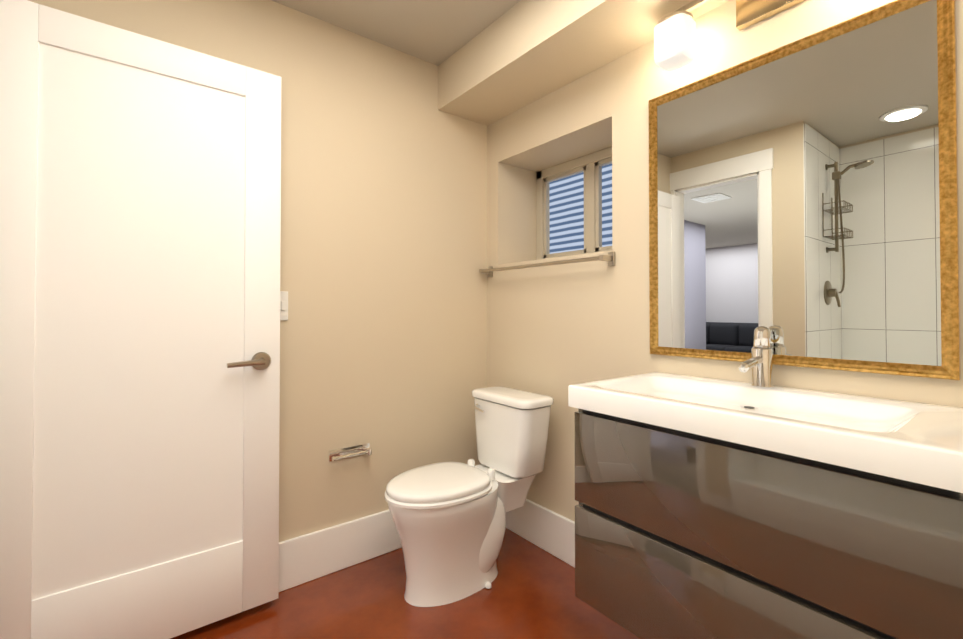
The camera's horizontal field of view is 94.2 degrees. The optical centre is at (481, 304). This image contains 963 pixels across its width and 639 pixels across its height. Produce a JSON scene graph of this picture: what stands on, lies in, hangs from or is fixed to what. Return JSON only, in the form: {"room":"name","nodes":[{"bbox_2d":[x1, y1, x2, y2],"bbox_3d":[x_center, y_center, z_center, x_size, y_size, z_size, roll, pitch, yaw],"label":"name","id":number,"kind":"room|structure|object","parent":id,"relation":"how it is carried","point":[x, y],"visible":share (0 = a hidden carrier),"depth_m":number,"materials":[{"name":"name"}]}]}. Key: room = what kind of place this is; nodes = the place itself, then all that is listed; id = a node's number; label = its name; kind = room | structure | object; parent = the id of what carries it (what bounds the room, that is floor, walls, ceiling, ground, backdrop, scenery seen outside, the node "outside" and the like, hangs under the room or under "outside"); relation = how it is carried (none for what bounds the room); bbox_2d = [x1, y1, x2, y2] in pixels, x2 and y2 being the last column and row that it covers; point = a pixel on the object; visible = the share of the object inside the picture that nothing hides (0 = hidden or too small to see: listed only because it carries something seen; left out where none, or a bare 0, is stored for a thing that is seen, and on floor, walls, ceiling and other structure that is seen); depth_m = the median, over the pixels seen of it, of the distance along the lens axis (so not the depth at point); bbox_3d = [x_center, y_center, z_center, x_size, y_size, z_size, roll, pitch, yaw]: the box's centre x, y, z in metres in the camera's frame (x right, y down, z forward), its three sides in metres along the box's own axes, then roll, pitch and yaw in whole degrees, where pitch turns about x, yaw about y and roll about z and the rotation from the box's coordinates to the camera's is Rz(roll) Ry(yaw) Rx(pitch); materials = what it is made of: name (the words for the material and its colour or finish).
{"room":"bathroom","nodes":[
{"label":"bathroom","id":0,"kind":"room"},
{"bbox_2d":[28,0,486,541],"bbox_3d":[-0.788,-0.035,1.843,2.000,2.320,0.100,1,-1,-38],"label":"wall","id":1,"kind":"structure","parent":0,"point":[383,283],"depth_m":1.98,"materials":[{"name":"beige paint"}]},
{"bbox_2d":[0,0,280,638],"bbox_3d":[-1.074,0.115,1.448,0.789,1.950,0.146,1,-1,-38],"label":"door leaf","id":2,"kind":"structure","parent":1,"relation":"in","point":[140,207],"depth_m":1.41,"materials":[{"name":"white paint"}]},
{"bbox_2d":[280,291,287,319],"bbox_3d":[-0.786,0.007,1.772,0.040,0.115,0.012,1,-1,-38],"label":"switch plate","id":3,"kind":"object","parent":1,"relation":"attached to","point":[283,305],"visible":0.79,"depth_m":1.77,"materials":[{"name":"white plastic"}]},
{"bbox_2d":[279,509,401,591],"bbox_3d":[-0.728,1.030,1.802,1.860,0.190,0.016,1,-1,-38],"label":"baseboard","id":4,"kind":"structure","parent":1,"relation":"attached to","point":[308,557],"depth_m":1.88,"materials":[{"name":"white paint"}]},
{"bbox_2d":[329,443,371,461],"bbox_3d":[-0.553,0.639,1.914,0.182,0.046,0.062,1,-1,-38],"label":"toilet paper holder","id":5,"kind":"object","parent":1,"relation":"attached to","point":[348,452],"visible":1,"depth_m":1.92,"materials":[{"name":"silver metal"}]},
{"bbox_2d":[272,0,520,65],"bbox_3d":[-0.125,-1.258,0.758,3.210,0.100,2.650,1,-1,-38],"label":"ceiling","id":6,"kind":"structure","parent":0,"point":[437,32],"depth_m":1.88,"materials":[{"name":"beige paint"}]},
{"bbox_2d":[438,0,729,125],"bbox_3d":[0.661,-1.091,1.370,0.315,0.220,2.450,1,-1,-38],"label":"soffit beam","id":7,"kind":"structure","parent":6,"relation":"attached to","point":[520,55],"depth_m":1.79,"materials":[{"name":"beige paint"}]},
{"bbox_2d":[170,527,639,638],"bbox_3d":[-0.263,1.160,0.620,2.660,0.100,2.450,1,-1,-38],"label":"floor","id":8,"kind":"structure","parent":0,"point":[529,593],"depth_m":1.64,"materials":[{"name":"concrete"}]},
{"bbox_2d":[385,386,553,606],"bbox_3d":[-0.067,0.761,1.863,0.703,0.728,0.396,1,-1,-38],"label":"toilet","id":9,"kind":"object","parent":8,"relation":"on","point":[449,519],"visible":1,"depth_m":1.75,"materials":[{"name":"white ceramic"}]},
{"bbox_2d":[487,0,962,521],"bbox_3d":[0.963,-0.038,1.592,0.450,2.320,2.650,1,-1,-38],"label":"wall","id":10,"kind":"structure","parent":0,"point":[554,332],"depth_m":1.84,"materials":[{"name":"beige paint"}]},
{"bbox_2d":[505,499,574,567],"bbox_3d":[0.777,1.025,1.433,0.020,0.190,2.450,1,-1,-38],"label":"baseboard","id":11,"kind":"structure","parent":10,"relation":"attached to","point":[550,531],"depth_m":2.05,"materials":[{"name":"white paint"}]},
{"bbox_2d":[479,251,614,276],"bbox_3d":[0.258,-0.177,2.068,0.074,0.056,0.793,1,-1,-38],"label":"towel rail","id":12,"kind":"object","parent":10,"relation":"attached to","point":[609,258],"visible":1,"depth_m":1.93,"materials":[{"name":"silver metal"}]},
{"bbox_2d":[536,147,611,259],"bbox_3d":[0.549,-0.479,2.264,0.058,0.580,0.750,1,-1,-38],"label":"window","id":13,"kind":"structure","parent":10,"relation":"in","point":[566,203],"depth_m":2.36,"materials":[{"name":"glass"}]},
{"bbox_2d":[654,0,710,71],"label":"sconce","id":14,"kind":"object","parent":10,"relation":"attached to","point":[674,40],"depth_m":1.45,"materials":[{"name":"white glass"}]},
{"bbox_2d":[568,372,962,638],"bbox_3d":[0.703,0.550,1.153,0.488,0.623,0.830,1,-1,-38],"label":"bathroom vanity","id":15,"kind":"object","parent":10,"relation":"attached to","point":[709,508],"visible":1,"depth_m":0.96,"materials":[{"name":"black laminate"}]},
{"bbox_2d":[739,326,773,387],"bbox_3d":[0.778,0.152,1.277,0.164,0.176,0.058,1,-1,-38],"label":"faucet","id":16,"kind":"object","parent":15,"relation":"on","point":[759,363],"visible":1,"depth_m":1.29,"materials":[{"name":"silver metal"}]},
{"bbox_2d":[736,0,805,30],"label":"sconce","id":17,"kind":"object","parent":10,"relation":"attached to","point":[748,12],"depth_m":1.36,"materials":[{"name":"silver metal"}]},
{"bbox_2d":[649,0,959,379],"bbox_3d":[0.861,-0.288,1.344,0.018,0.935,0.780,1,-1,-38],"label":"mirror","id":18,"kind":"object","parent":10,"relation":"attached to","point":[803,200],"visible":0.9,"depth_m":1.24,"materials":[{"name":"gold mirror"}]}
]}

